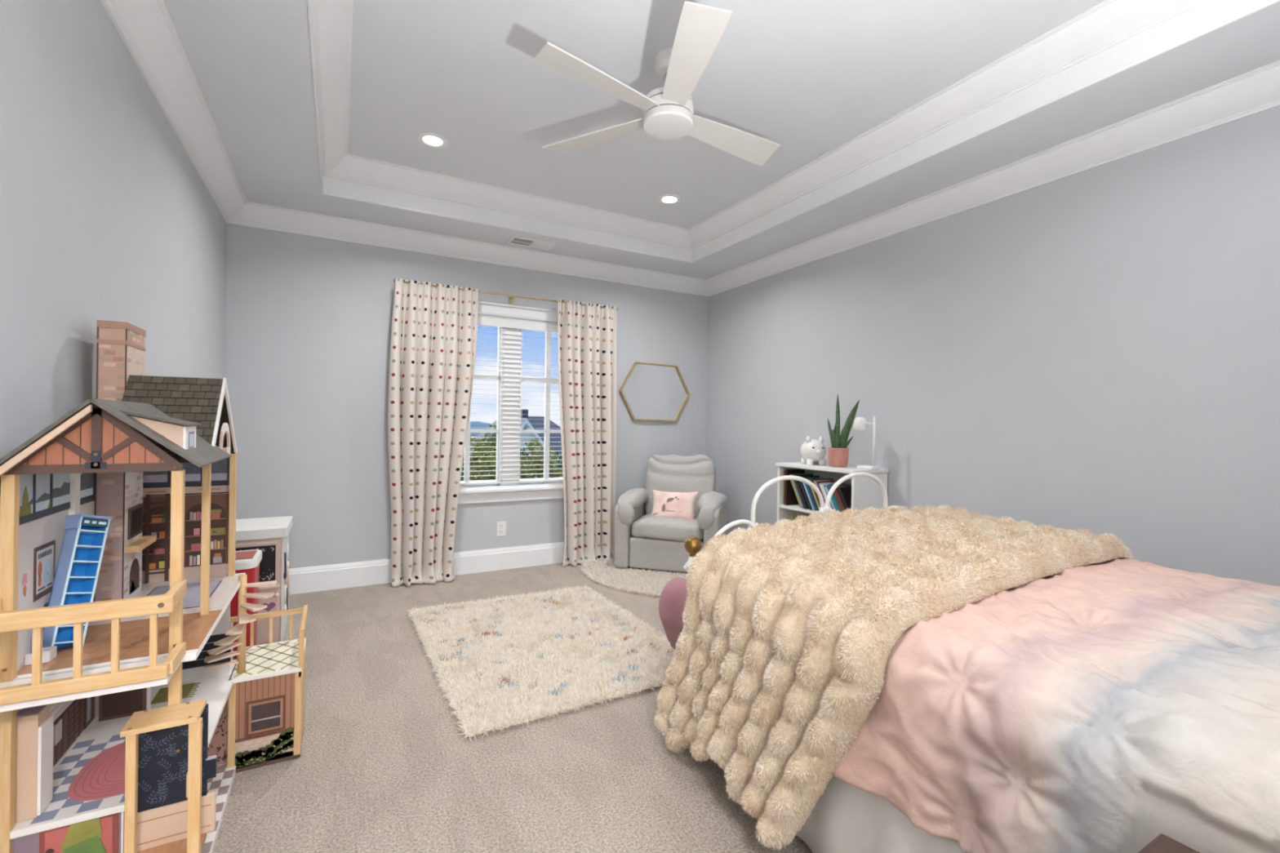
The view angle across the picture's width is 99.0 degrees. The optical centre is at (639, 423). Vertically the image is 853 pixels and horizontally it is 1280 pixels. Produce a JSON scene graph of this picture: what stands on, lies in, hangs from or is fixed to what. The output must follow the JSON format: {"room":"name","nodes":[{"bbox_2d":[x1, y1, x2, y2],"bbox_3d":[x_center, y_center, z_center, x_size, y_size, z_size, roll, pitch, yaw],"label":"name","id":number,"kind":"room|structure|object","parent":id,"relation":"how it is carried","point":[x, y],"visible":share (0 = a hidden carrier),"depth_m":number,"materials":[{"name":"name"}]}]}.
{"room":"child's bedroom","nodes":[
{"label":"child's bedroom","id":0,"kind":"room"},
{"bbox_2d":[0,0,226,502],"bbox_3d":[-1.721,-0.284,1.541,0.150,3.050,5.303,1,0,-29],"label":"wall","id":1,"kind":"structure","parent":0,"point":[106,215],"depth_m":1.67,"materials":[{"name":"paint"}]},
{"bbox_2d":[100,0,247,223],"bbox_3d":[-1.583,-1.431,1.609,0.129,0.131,5.003,1,0,-29],"label":"trim","id":2,"kind":"structure","parent":1,"relation":"attached to","point":[146,28],"depth_m":2.33,"materials":[{"name":"wood"}]},
{"bbox_2d":[224,223,708,568],"bbox_3d":[-1.117,-0.274,4.815,4.067,3.050,0.150,1,0,-29],"label":"wall","id":3,"kind":"structure","parent":0,"point":[308,318],"depth_m":4.14,"materials":[{"name":"paint"}]},
{"bbox_2d":[288,542,564,594],"bbox_3d":[-1.097,1.160,4.742,4.067,0.184,0.016,1,0,-29],"label":"baseboard","id":4,"kind":"structure","parent":3,"relation":"attached to","point":[342,575],"depth_m":4.26,"materials":[{"name":"paint"}]},
{"bbox_2d":[228,201,707,296],"bbox_3d":[-1.034,-1.422,4.693,4.067,0.131,0.129,1,0,-29],"label":"trim","id":5,"kind":"structure","parent":3,"relation":"attached to","point":[253,215],"depth_m":4.41,"materials":[{"name":"paint"}]},
{"bbox_2d":[496,520,506,536],"bbox_3d":[-1.190,0.900,4.692,0.080,0.126,0.009,1,0,-29],"label":"wall outlet","id":6,"kind":"object","parent":3,"relation":"attached to","point":[500,526],"visible":1,"depth_m":4.69,"materials":[{"name":"white plastic"}]},
{"bbox_2d":[393,278,617,311],"bbox_3d":[-1.068,-1.069,4.680,1.918,0.061,0.123,1,0,-29],"label":"curtain rod","id":7,"kind":"object","parent":3,"relation":"attached to","point":[404,282],"visible":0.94,"depth_m":4.63,"materials":[{"name":"gold metal"}]},
{"bbox_2d":[387,277,478,586],"bbox_3d":[-1.623,0.065,4.303,0.659,2.347,0.165,1,0,-29],"label":"curtain","id":8,"kind":"object","parent":7,"relation":"hanging from","point":[434,330],"visible":1,"depth_m":4.26,"materials":[{"name":"fabric"}]},
{"bbox_2d":[557,298,616,566],"bbox_3d":[-0.480,0.080,4.931,0.589,2.347,0.162,1,0,-29],"label":"curtain","id":9,"kind":"object","parent":7,"relation":"hanging from","point":[587,334],"visible":1,"depth_m":4.92,"materials":[{"name":"fabric"}]},
{"bbox_2d":[457,301,563,503],"bbox_3d":[-1.137,-0.176,4.773,1.510,1.685,0.205,1,0,-29],"label":"window","id":10,"kind":"structure","parent":3,"relation":"in","point":[513,491],"depth_m":4.74,"materials":[{"name":"white wood"}]},
{"bbox_2d":[459,316,563,484],"bbox_3d":[-1.116,-0.192,4.736,1.242,1.403,0.061,1,0,-29],"label":"window blind","id":11,"kind":"object","parent":10,"relation":"attached to","point":[482,321],"visible":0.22,"depth_m":4.73,"materials":[{"name":"white plastic"}]},
{"bbox_2d":[618,361,689,422],"bbox_3d":[0.155,-0.310,5.412,0.798,0.574,0.029,1,0,-29],"label":"mirror","id":12,"kind":"object","parent":3,"relation":"attached to","point":[650,392],"visible":1,"depth_m":5.40,"materials":[{"name":"gold metal"}]},
{"bbox_2d":[212,562,812,852],"bbox_3d":[0.104,1.327,2.557,4.367,0.120,5.303,1,0,-29],"label":"floor","id":13,"kind":"structure","parent":0,"point":[384,766],"depth_m":1.98,"materials":[{"name":"carpet"}]},
{"bbox_2d":[0,320,307,852],"bbox_3d":[-1.403,0.467,1.692,0.607,1.557,1.135,1,0,-29],"label":"dollhouse","id":14,"kind":"object","parent":13,"relation":"on","point":[149,749],"visible":0.99,"depth_m":1.40,"materials":[{"name":"wood"}]},
{"bbox_2d":[22,573,27,595],"bbox_3d":[-1.451,0.380,1.290,0.001,0.054,0.021,1,0,-29],"label":"print","id":15,"kind":"object","parent":14,"relation":"attached to","point":[24,575],"depth_m":1.29},
{"bbox_2d":[14,703,53,822],"bbox_3d":[-1.423,0.782,1.281,0.049,0.254,0.065,1,0,-29],"label":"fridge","id":16,"kind":"object","parent":14,"relation":"on","point":[34,725],"visible":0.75,"depth_m":1.26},
{"bbox_2d":[30,601,48,653],"bbox_3d":[-1.505,0.509,1.384,0.002,0.110,0.150,1,0,-29],"label":"print","id":17,"kind":"object","parent":14,"relation":"on","point":[40,604],"depth_m":1.34},
{"bbox_2d":[24,645,57,665],"bbox_3d":[-1.443,0.558,1.317,0.043,0.026,0.038,1,0,-29],"label":"toy box","id":18,"kind":"object","parent":14,"relation":"on","point":[49,653],"visible":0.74,"depth_m":1.31,"materials":[{"name":"wood"}]},
{"bbox_2d":[32,539,55,602],"bbox_3d":[-1.498,0.367,1.376,0.003,0.130,0.109,1,0,-29],"label":"poster","id":19,"kind":"object","parent":14,"relation":"on","point":[43,550],"depth_m":1.37,"materials":[{"name":"paper"}]},
{"bbox_2d":[37,548,52,591],"bbox_3d":[-1.496,0.366,1.375,0.001,0.091,0.078,1,0,-29],"label":"print","id":20,"kind":"object","parent":14,"relation":"attached to","point":[44,555],"depth_m":1.37},
{"bbox_2d":[19,472,93,516],"bbox_3d":[-1.536,0.164,1.450,0.002,0.115,0.440,1,0,-29],"label":"print","id":21,"kind":"object","parent":14,"relation":"attached to","point":[48,495],"depth_m":1.41,"materials":[{"name":"paper"}]},
{"bbox_2d":[50,696,94,766],"bbox_3d":[-1.582,0.751,1.520,0.004,0.295,0.350,1,0,-29],"label":"print","id":22,"kind":"object","parent":14,"relation":"on","point":[74,719],"depth_m":1.52,"materials":[{"name":"paper"}]},
{"bbox_2d":[42,514,111,648],"bbox_3d":[-1.471,0.406,1.424,0.074,0.341,0.179,1,0,-14],"label":"ladder","id":23,"kind":"object","parent":14,"relation":"on","point":[78,566],"visible":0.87,"depth_m":1.43,"materials":[{"name":"plastic"}]},
{"bbox_2d":[30,733,125,824],"bbox_3d":[-1.379,0.911,1.464,0.304,0.001,0.380,1,0,-29],"label":"floor","id":24,"kind":"structure","parent":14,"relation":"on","point":[89,775],"depth_m":1.39,"materials":[{"name":"wood"}]},
{"bbox_2d":[61,817,106,852],"bbox_3d":[-1.305,1.000,1.282,0.080,0.135,0.002,1,0,-29],"label":"print","id":25,"kind":"object","parent":14,"relation":"attached to","point":[82,834],"depth_m":1.28},
{"bbox_2d":[67,742,125,800],"bbox_3d":[-1.362,0.909,1.465,0.216,0.003,0.290,1,0,-29],"label":"rug","id":26,"kind":"object","parent":14,"relation":"on","point":[100,775],"depth_m":1.41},
{"bbox_2d":[17,609,222,675],"bbox_3d":[-1.359,0.573,1.465,0.336,0.001,0.330,1,0,-29],"label":"floor","id":27,"kind":"structure","parent":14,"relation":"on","point":[197,626],"depth_m":1.45,"materials":[{"name":"wood"}]},
{"bbox_2d":[127,503,142,539],"bbox_3d":[-1.635,0.314,1.772,0.006,0.097,0.127,1,0,-29],"label":"television","id":28,"kind":"object","parent":14,"relation":"on","point":[135,511],"depth_m":1.76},
{"bbox_2d":[124,534,156,553],"bbox_3d":[-1.629,0.391,1.786,0.034,0.020,0.185,1,0,-29],"label":"mantel shelf","id":29,"kind":"object","parent":14,"relation":"attached to","point":[138,543],"depth_m":1.76,"materials":[{"name":"brown wood"}]},
{"bbox_2d":[149,563,155,568],"bbox_3d":[-1.747,0.509,1.958,0.018,0.020,0.003,1,0,-29],"label":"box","id":30,"kind":"object","parent":14,"relation":"attached to","point":[152,566],"depth_m":1.96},
{"bbox_2d":[151,514,162,522],"bbox_3d":[-1.735,0.340,1.963,0.028,0.026,0.003,1,0,-29],"label":"shelf","id":31,"kind":"object","parent":14,"relation":"attached to","point":[155,517],"depth_m":1.96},
{"bbox_2d":[153,547,164,553],"bbox_3d":[-1.727,0.457,1.969,0.036,0.016,0.003,1,0,-29],"label":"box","id":32,"kind":"object","parent":14,"relation":"attached to","point":[156,550],"depth_m":1.97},
{"bbox_2d":[91,398,229,463],"bbox_3d":[-1.272,0.019,1.484,0.199,0.154,0.423,1,0,-29],"label":"roof","id":33,"kind":"object","parent":14,"relation":"attached to","point":[162,438],"depth_m":1.33,"materials":[{"name":"wood"}]},
{"bbox_2d":[159,560,164,568],"bbox_3d":[-1.720,0.508,1.973,0.024,0.024,0.003,1,0,-29],"label":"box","id":34,"kind":"object","parent":14,"relation":"attached to","point":[162,563],"depth_m":1.97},
{"bbox_2d":[159,531,164,537],"bbox_3d":[-1.722,0.399,1.971,0.016,0.022,0.003,1,0,-29],"label":"shelf","id":35,"kind":"object","parent":14,"relation":"attached to","point":[162,534],"depth_m":1.97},
{"bbox_2d":[87,573,244,626],"bbox_3d":[-1.549,0.571,1.811,0.336,0.001,0.460,1,0,-29],"label":"floor","id":36,"kind":"structure","parent":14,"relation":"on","point":[223,586],"depth_m":1.86,"materials":[{"name":"wood"}]},
{"bbox_2d":[137,707,208,804],"bbox_3d":[-1.149,0.816,1.342,0.147,0.215,0.001,1,0,-29],"label":"print","id":37,"kind":"object","parent":14,"relation":"attached to","point":[170,750],"depth_m":1.34},
{"bbox_2d":[150,682,200,704],"bbox_3d":[-1.567,0.908,1.849,0.111,0.001,0.120,1,0,-29],"label":"print","id":38,"kind":"object","parent":14,"relation":"on","point":[159,695],"depth_m":1.84},
{"bbox_2d":[146,580,222,608],"bbox_3d":[-1.528,0.570,1.811,0.185,0.001,0.320,1,0,-29],"label":"rug","id":39,"kind":"object","parent":14,"relation":"on","point":[192,598],"depth_m":1.85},
{"bbox_2d":[142,457,229,571],"bbox_3d":[-1.667,0.314,2.003,0.271,0.423,0.006,1,0,-29],"label":"bookcase","id":40,"kind":"object","parent":14,"relation":"attached to","point":[156,484],"depth_m":2.01,"materials":[{"name":"wood"}]},
{"bbox_2d":[191,542,200,550],"bbox_3d":[-1.635,0.454,2.019,0.036,0.024,0.003,1,0,-29],"label":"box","id":41,"kind":"object","parent":14,"relation":"attached to","point":[194,546],"depth_m":2.02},
{"bbox_2d":[193,528,199,535],"bbox_3d":[-1.636,0.398,2.018,0.017,0.024,0.003,1,0,-29],"label":"shelf","id":42,"kind":"object","parent":14,"relation":"attached to","point":[196,531],"depth_m":2.02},
{"bbox_2d":[182,633,231,669],"bbox_3d":[-1.552,0.813,1.958,0.140,0.106,0.002,1,0,-29],"label":"stairs","id":43,"kind":"structure","parent":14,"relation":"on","point":[199,664],"depth_m":1.96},
{"bbox_2d":[210,509,221,513],"bbox_3d":[-1.587,0.328,2.044,0.036,0.014,0.003,1,0,-29],"label":"shelf","id":44,"kind":"object","parent":14,"relation":"attached to","point":[212,511],"depth_m":2.04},
{"bbox_2d":[211,513,220,519],"bbox_3d":[-1.587,0.345,2.045,0.026,0.020,0.003,1,0,-29],"label":"shelf","id":45,"kind":"object","parent":14,"relation":"attached to","point":[214,516],"depth_m":2.04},
{"bbox_2d":[213,552,221,557],"bbox_3d":[-1.583,0.492,2.048,0.020,0.014,0.003,1,0,-29],"label":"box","id":46,"kind":"object","parent":14,"relation":"attached to","point":[215,554],"depth_m":2.05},
{"bbox_2d":[213,556,222,563],"bbox_3d":[-1.583,0.510,2.048,0.026,0.022,0.003,1,0,-29],"label":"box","id":47,"kind":"object","parent":14,"relation":"attached to","point":[215,559],"depth_m":2.05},
{"bbox_2d":[201,755,234,852],"bbox_3d":[-1.371,1.224,1.730,0.084,0.001,0.799,1,0,-29],"label":"floor","id":48,"kind":"structure","parent":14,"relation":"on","point":[222,783],"depth_m":1.83,"materials":[{"name":"wood"}]},
{"bbox_2d":[208,714,227,761],"bbox_3d":[-1.514,1.072,1.959,0.062,0.282,0.001,1,0,-29],"label":"print","id":49,"kind":"object","parent":14,"relation":"on","point":[218,746],"depth_m":1.96},
{"bbox_2d":[210,527,225,534],"bbox_3d":[-1.582,0.401,2.048,0.045,0.022,0.003,1,0,-29],"label":"book","id":50,"kind":"object","parent":14,"relation":"attached to","point":[214,531],"depth_m":2.05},
{"bbox_2d":[235,726,293,768],"bbox_3d":[-1.369,1.180,1.996,0.177,0.107,0.003,1,0,-29],"label":"print","id":51,"kind":"object","parent":14,"relation":"on","point":[263,747],"depth_m":1.99},
{"bbox_2d":[251,700,280,731],"bbox_3d":[-1.366,1.067,1.996,0.088,0.092,0.001,1,0,-29],"label":"print","id":52,"kind":"object","parent":14,"relation":"on","point":[265,714],"depth_m":2.00,"materials":[{"name":"brown"}]},
{"bbox_2d":[233,640,304,678],"bbox_3d":[-1.442,0.910,2.135,0.211,0.001,0.308,1,0,-29],"label":"print","id":53,"kind":"object","parent":14,"relation":"on","point":[265,668],"depth_m":2.13},
{"bbox_2d":[230,549,262,659],"bbox_3d":[-2.023,0.942,2.694,0.244,0.592,0.250,1,0,-29],"label":"bin","id":54,"kind":"object","parent":13,"relation":"on","point":[247,562],"visible":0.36,"depth_m":2.65,"materials":[{"name":"red plastic"}]},
{"bbox_2d":[235,515,293,644],"bbox_3d":[-2.262,0.905,3.143,0.414,0.660,0.422,1,0,-29],"label":"play kitchen","id":55,"kind":"object","parent":13,"relation":"on","point":[270,535],"visible":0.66,"depth_m":3.05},
{"bbox_2d":[240,547,274,579],"bbox_3d":[-2.111,0.774,3.007,0.166,0.181,0.002,1,0,-29],"label":"print","id":56,"kind":"object","parent":55,"relation":"attached to","point":[267,562],"depth_m":3.03},
{"bbox_2d":[406,583,675,742],"bbox_3d":[-0.562,1.228,3.177,1.344,0.059,1.727,1,0,-29],"label":"shag rug","id":57,"kind":"object","parent":13,"relation":"on","point":[504,662],"visible":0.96,"depth_m":2.91,"materials":[{"name":"fur"}]},
{"bbox_2d":[580,556,688,596],"bbox_3d":[0.390,1.244,4.703,1.723,0.053,1.480,1,0,-29],"label":"round rug","id":58,"kind":"object","parent":13,"relation":"on","point":[646,582],"visible":0.25,"depth_m":4.41,"materials":[{"name":"fur"}]},
{"bbox_2d":[613,454,728,574],"bbox_3d":[0.313,0.774,4.905,0.931,0.988,0.823,1,0,16],"label":"recliner","id":59,"kind":"object","parent":58,"relation":"on","point":[645,541],"visible":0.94,"depth_m":4.64,"materials":[{"name":"fabric"}]},
{"bbox_2d":[617,488,648,508],"bbox_3d":[-0.053,0.671,4.913,0.221,0.169,0.585,1,0,16],"label":"armrest","id":60,"kind":"object","parent":59,"relation":"on","point":[637,498],"depth_m":4.72,"materials":[{"name":"fabric"}]},
{"bbox_2d":[631,513,703,542],"bbox_3d":[0.288,0.896,4.825,0.655,0.183,0.585,1,0,16],"label":"seat cushion","id":61,"kind":"object","parent":59,"relation":"on","point":[645,527],"depth_m":4.58,"materials":[{"name":"fabric"}]},
{"bbox_2d":[650,489,697,519],"bbox_3d":[0.294,0.722,4.779,0.410,0.265,0.174,1,0,14],"label":"throw pillow","id":62,"kind":"object","parent":59,"relation":"on","point":[665,504],"visible":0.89,"depth_m":4.73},
{"bbox_2d":[653,496,682,515],"bbox_3d":[0.258,0.710,4.736,0.284,0.162,0.068,1,0,14],"label":"print","id":63,"kind":"object","parent":62,"relation":"attached to","point":[662,505],"depth_m":4.73},
{"bbox_2d":[644,454,715,515],"bbox_3d":[0.368,0.637,5.089,0.652,0.712,0.310,1,0,16],"label":"cushion","id":64,"kind":"object","parent":59,"relation":"on","point":[668,473],"depth_m":5.03,"materials":[{"name":"fabric"}]},
{"bbox_2d":[697,491,727,512],"bbox_3d":[0.629,0.675,4.716,0.222,0.163,0.585,1,0,16],"label":"armrest","id":65,"kind":"object","parent":59,"relation":"on","point":[708,501],"depth_m":4.53,"materials":[{"name":"fabric"}]},
{"bbox_2d":[658,577,688,649],"bbox_3d":[0.715,1.010,2.776,1.285,0.530,0.290,1,0,-29],"label":"pouf","id":66,"kind":"object","parent":13,"relation":"on","point":[673,597],"visible":0.12,"depth_m":2.52,"materials":[{"name":"fabric"}]},
{"bbox_2d":[683,472,965,852],"bbox_3d":[1.371,0.765,1.694,1.697,1.038,2.174,1,0,-29],"label":"bed","id":67,"kind":"object","parent":13,"relation":"on","point":[846,818],"visible":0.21,"depth_m":1.47,"materials":[{"name":"white metal"}]},
{"bbox_2d":[670,557,1279,852],"bbox_3d":[1.364,0.757,1.678,1.754,0.525,2.209,1,0,-29],"label":"comforter","id":68,"kind":"object","parent":67,"relation":"on","point":[1115,705],"visible":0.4,"depth_m":1.16,"materials":[{"name":"fabric"}]},
{"bbox_2d":[653,504,1134,849],"bbox_3d":[1.105,0.833,2.134,1.950,0.891,1.019,1,0,-25],"label":"fur throw","id":69,"kind":"object","parent":68,"relation":"on","point":[786,642],"visible":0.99,"depth_m":1.69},
{"bbox_2d":[775,462,888,521],"bbox_3d":[1.391,0.798,4.048,0.351,0.975,0.749,1,0,-29],"label":"bookcase","id":70,"kind":"object","parent":13,"relation":"on","point":[866,492],"visible":0.19,"depth_m":3.81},
{"bbox_2d":[783,469,804,505],"bbox_3d":[1.213,0.496,4.294,0.185,0.272,0.030,1,0,-29],"label":"book","id":71,"kind":"object","parent":70,"relation":"on","point":[790,499],"visible":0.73,"depth_m":4.25,"materials":[{"name":"paper"}]},
{"bbox_2d":[791,473,808,508],"bbox_3d":[1.265,0.510,4.186,0.183,0.245,0.148,1,0,-29],"label":"book","id":72,"kind":"object","parent":70,"relation":"on","point":[799,498],"visible":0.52,"depth_m":4.14,"materials":[{"name":"paper"}]},
{"bbox_2d":[794,474,813,509],"bbox_3d":[1.283,0.511,4.146,0.190,0.245,0.147,1,0,-29],"label":"book","id":73,"kind":"object","parent":70,"relation":"on","point":[797,483],"visible":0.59,"depth_m":4.10,"materials":[{"name":"paper"}]},
{"bbox_2d":[800,475,819,510],"bbox_3d":[1.316,0.515,4.117,0.205,0.237,0.143,1,0,-29],"label":"book","id":74,"kind":"object","parent":70,"relation":"on","point":[801,482],"visible":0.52,"depth_m":4.07,"materials":[{"name":"paper"}]},
{"bbox_2d":[804,476,819,511],"bbox_3d":[1.313,0.516,4.060,0.156,0.234,0.136,1,0,-29],"label":"book","id":75,"kind":"object","parent":70,"relation":"on","point":[808,477],"visible":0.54,"depth_m":4.03,"materials":[{"name":"paper"}]},
{"bbox_2d":[802,476,822,510],"bbox_3d":[1.328,0.519,4.090,0.198,0.230,0.139,1,0,-29],"label":"book","id":76,"kind":"object","parent":70,"relation":"on","point":[820,477],"visible":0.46,"depth_m":4.04,"materials":[{"name":"paper"}]},
{"bbox_2d":[800,435,826,465],"bbox_3d":[1.312,0.201,4.143,0.190,0.217,0.189,1,0,41],"label":"piggy bank","id":77,"kind":"object","parent":70,"relation":"on","point":[812,451],"visible":0.99,"depth_m":4.08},
{"bbox_2d":[808,478,826,510],"bbox_3d":[1.361,0.523,4.039,0.200,0.222,0.132,1,0,-29],"label":"book","id":78,"kind":"object","parent":70,"relation":"on","point":[812,490],"visible":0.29,"depth_m":3.98,"materials":[{"name":"paper"}]},
{"bbox_2d":[810,478,831,506],"bbox_3d":[1.376,0.522,4.020,0.204,0.224,0.136,1,0,-29],"label":"book","id":79,"kind":"object","parent":70,"relation":"on","point":[811,481],"visible":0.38,"depth_m":4.00,"materials":[{"name":"paper"}]},
{"bbox_2d":[816,480,833,503],"bbox_3d":[1.385,0.527,3.967,0.163,0.214,0.123,1,0,-29],"label":"book","id":80,"kind":"object","parent":70,"relation":"on","point":[818,482],"visible":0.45,"depth_m":3.97,"materials":[{"name":"paper"}]},
{"bbox_2d":[818,482,835,500],"bbox_3d":[1.392,0.531,3.947,0.154,0.206,0.124,1,0,-29],"label":"book","id":81,"kind":"object","parent":70,"relation":"on","point":[820,484],"visible":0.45,"depth_m":3.95,"materials":[{"name":"paper"}]},
{"bbox_2d":[820,483,834,509],"bbox_3d":[1.415,0.534,3.930,0.198,0.202,0.124,1,0,-29],"label":"book","id":82,"kind":"object","parent":70,"relation":"on","point":[822,485],"visible":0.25,"depth_m":3.91,"materials":[{"name":"paper"}]},
{"bbox_2d":[824,486,835,510],"bbox_3d":[1.422,0.540,3.889,0.187,0.190,0.110,1,0,-29],"label":"book","id":83,"kind":"object","parent":70,"relation":"on","point":[826,489],"visible":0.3,"depth_m":3.84,"materials":[{"name":"paper"}]},
{"bbox_2d":[827,483,845,512],"bbox_3d":[1.431,0.531,3.856,0.169,0.207,0.122,1,0,-29],"label":"book","id":84,"kind":"object","parent":70,"relation":"on","point":[828,485],"visible":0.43,"depth_m":3.82,"materials":[{"name":"paper"}]},
{"bbox_2d":[826,483,848,511],"bbox_3d":[1.442,0.534,3.883,0.205,0.202,0.122,1,0,-29],"label":"book","id":85,"kind":"object","parent":70,"relation":"on","point":[828,488],"visible":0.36,"depth_m":3.83,"materials":[{"name":"paper"}]},
{"bbox_2d":[835,487,844,511],"bbox_3d":[1.457,0.542,3.827,0.152,0.187,0.113,1,0,-29],"label":"book","id":86,"kind":"object","parent":70,"relation":"on","point":[836,490],"visible":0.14,"depth_m":3.80,"materials":[{"name":"paper"}]},
{"bbox_2d":[830,484,851,511],"bbox_3d":[1.460,0.534,3.854,0.208,0.202,0.116,1,0,-29],"label":"book","id":87,"kind":"object","parent":70,"relation":"on","point":[844,485],"visible":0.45,"depth_m":3.82,"materials":[{"name":"paper"}]},
{"bbox_2d":[826,394,859,466],"bbox_3d":[1.445,0.043,3.933,0.150,0.535,0.208,1,0,-16],"label":"potted plant","id":88,"kind":"object","parent":70,"relation":"on","point":[838,454],"visible":1,"depth_m":3.91,"materials":[{"name":"green plant"}]},
{"bbox_2d":[836,486,851,510],"bbox_3d":[1.496,0.539,3.815,0.208,0.193,0.124,1,0,-29],"label":"book","id":89,"kind":"object","parent":70,"relation":"on","point":[845,493],"visible":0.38,"depth_m":3.79,"materials":[{"name":"paper"}]},
{"bbox_2d":[853,416,879,469],"bbox_3d":[1.572,0.130,3.816,0.092,0.365,0.186,1,0,-29],"label":"desk lamp","id":90,"kind":"object","parent":70,"relation":"on","point":[860,423],"visible":1,"depth_m":3.78,"materials":[{"name":"white plastic"}]},
{"bbox_2d":[1137,833,1199,852],"bbox_3d":[0.759,0.965,0.540,0.457,0.620,0.522,1,0,-29],"label":"nightstand","id":91,"kind":"object","parent":13,"relation":"on","point":[1162,843],"visible":1,"depth_m":0.85,"materials":[{"name":"brown wood"}]},
{"bbox_2d":[163,0,1279,279],"bbox_3d":[0.145,-1.666,2.559,4.367,0.386,5.303,1,0,-29],"label":"ceiling","id":92,"kind":"structure","parent":0,"point":[806,77],"depth_m":2.69,"materials":[{"name":"paint"}]},
{"bbox_2d":[306,0,323,194],"bbox_3d":[-1.133,-1.546,1.867,0.010,0.119,3.891,1,0,-29],"label":"trim","id":93,"kind":"structure","parent":92,"relation":"attached to","point":[309,2],"depth_m":2.41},
{"bbox_2d":[311,0,353,175],"bbox_3d":[-1.070,-1.665,1.901,0.142,0.121,3.883,1,0,-29],"label":"trim","id":94,"kind":"structure","parent":92,"relation":"attached to","point":[332,19],"depth_m":2.59,"materials":[{"name":"paint"}]},
{"bbox_2d":[417,132,448,148],"bbox_3d":[-1.262,-1.724,3.329,0.176,0.007,0.176,1,0,-29],"label":"recessed light","id":95,"kind":"object","parent":92,"relation":"in","point":[428,139],"visible":1,"depth_m":3.32,"materials":[{"name":"white plastic"}]},
{"bbox_2d":[323,153,692,249],"bbox_3d":[-0.762,-1.660,4.206,2.905,0.121,0.142,1,0,-29],"label":"trim","id":96,"kind":"structure","parent":92,"relation":"attached to","point":[353,168],"depth_m":4.05,"materials":[{"name":"wood"}]},
{"bbox_2d":[323,176,692,262],"bbox_3d":[-0.798,-1.540,4.267,2.913,0.119,0.010,1,0,-29],"label":"trim","id":97,"kind":"structure","parent":92,"relation":"attached to","point":[333,187],"depth_m":4.09,"materials":[{"name":"paint"}]},
{"bbox_2d":[506,235,555,250],"bbox_3d":[-0.894,-1.479,4.484,0.365,0.014,0.185,1,0,-29],"label":"ceiling vent","id":98,"kind":"object","parent":92,"relation":"in","point":[515,240],"visible":1,"depth_m":4.46,"materials":[{"name":"white plastic"}]},
{"bbox_2d":[533,0,780,166],"bbox_3d":[0.129,-1.544,2.428,1.235,0.330,1.098,1,0,-2],"label":"ceiling fan","id":99,"kind":"object","parent":92,"relation":"hanging from","point":[668,109],"visible":1,"depth_m":2.42,"materials":[{"name":"white plastic"}]},
{"bbox_2d":[657,194,680,204],"bbox_3d":[0.225,-1.703,4.153,0.176,0.007,0.176,1,0,-29],"label":"recessed light","id":100,"kind":"object","parent":92,"relation":"in","point":[667,198],"visible":1,"depth_m":4.14,"materials":[{"name":"white plastic"}]},
{"bbox_2d":[688,0,1208,249],"bbox_3d":[1.350,-1.632,3.234,0.142,0.121,3.883,1,0,-29],"label":"trim","id":101,"kind":"structure","parent":92,"relation":"attached to","point":[1108,24],"depth_m":2.71,"materials":[{"name":"paint"}]},
{"bbox_2d":[692,0,1279,262],"bbox_3d":[1.410,-1.511,3.268,0.010,0.119,3.891,1,0,-29],"label":"trim","id":102,"kind":"structure","parent":92,"relation":"attached to","point":[1211,15],"depth_m":2.54,"materials":[{"name":"paint"}]},
{"bbox_2d":[706,106,1279,586],"bbox_3d":[1.973,-0.232,3.575,0.150,3.050,5.303,1,0,-29],"label":"wall","id":103,"kind":"structure","parent":0,"point":[1096,349],"depth_m":2.90,"materials":[{"name":"paint"}]},
{"bbox_2d":[705,60,1279,297],"bbox_3d":[1.866,-1.383,3.509,0.129,0.131,5.003,1,0,-29],"label":"trim","id":104,"kind":"structure","parent":103,"relation":"attached to","point":[1257,91],"depth_m":2.90,"materials":[{"name":"wood"}]},
{"label":"outside","id":105,"kind":"structure","parent":0,"visible":0},
{"bbox_3d":[-28.134,4.388,113.135,180.000,0.500,214.717,1,0,-29],"label":"ground","id":106,"kind":"structure","parent":105,"visible":0},
{"bbox_2d":[460,435,496,481],"bbox_3d":[-4.106,2.337,13.265,2.204,4.181,2.166,1,0,8],"label":"tree","id":107,"kind":"object","parent":106,"relation":"on","point":[487,464],"visible":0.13,"depth_m":13.06,"materials":[{"name":"green plant"}]},
{"bbox_2d":[470,421,491,435],"bbox_3d":[-51.523,1.522,197.114,220.000,4.681,35.000,1,0,-29],"label":"hills","id":108,"kind":"structure","parent":106,"relation":"on","point":[473,424],"depth_m":180.77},
{"bbox_2d":[469,424,523,481],"bbox_3d":[-4.793,2.177,17.927,1.918,4.487,2.044,1,0,-29],"label":"tree","id":109,"kind":"object","parent":106,"relation":"on","point":[493,443],"visible":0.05,"depth_m":17.69,"materials":[{"name":"green plant"}]},
{"bbox_2d":[470,408,562,462],"bbox_3d":[-9.000,1.589,45.105,9.400,5.550,9.120,1,0,-29],"label":"neighbor house","id":110,"kind":"structure","parent":106,"relation":"on","point":[526,423],"depth_m":43.93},
{"bbox_2d":[520,435,562,479],"bbox_3d":[-2.861,2.387,14.988,1.760,4.120,1.744,1,0,-29],"label":"tree","id":111,"kind":"object","parent":106,"relation":"on","point":[538,460],"visible":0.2,"depth_m":14.75,"materials":[{"name":"green plant"}]},
{"bbox_2d":[550,452,563,478],"bbox_3d":[-2.645,2.708,18.710,2.136,3.495,2.115,1,0,-29],"label":"tree","id":112,"kind":"object","parent":106,"relation":"on","point":[559,463],"visible":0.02,"depth_m":18.79,"materials":[{"name":"green plant"}]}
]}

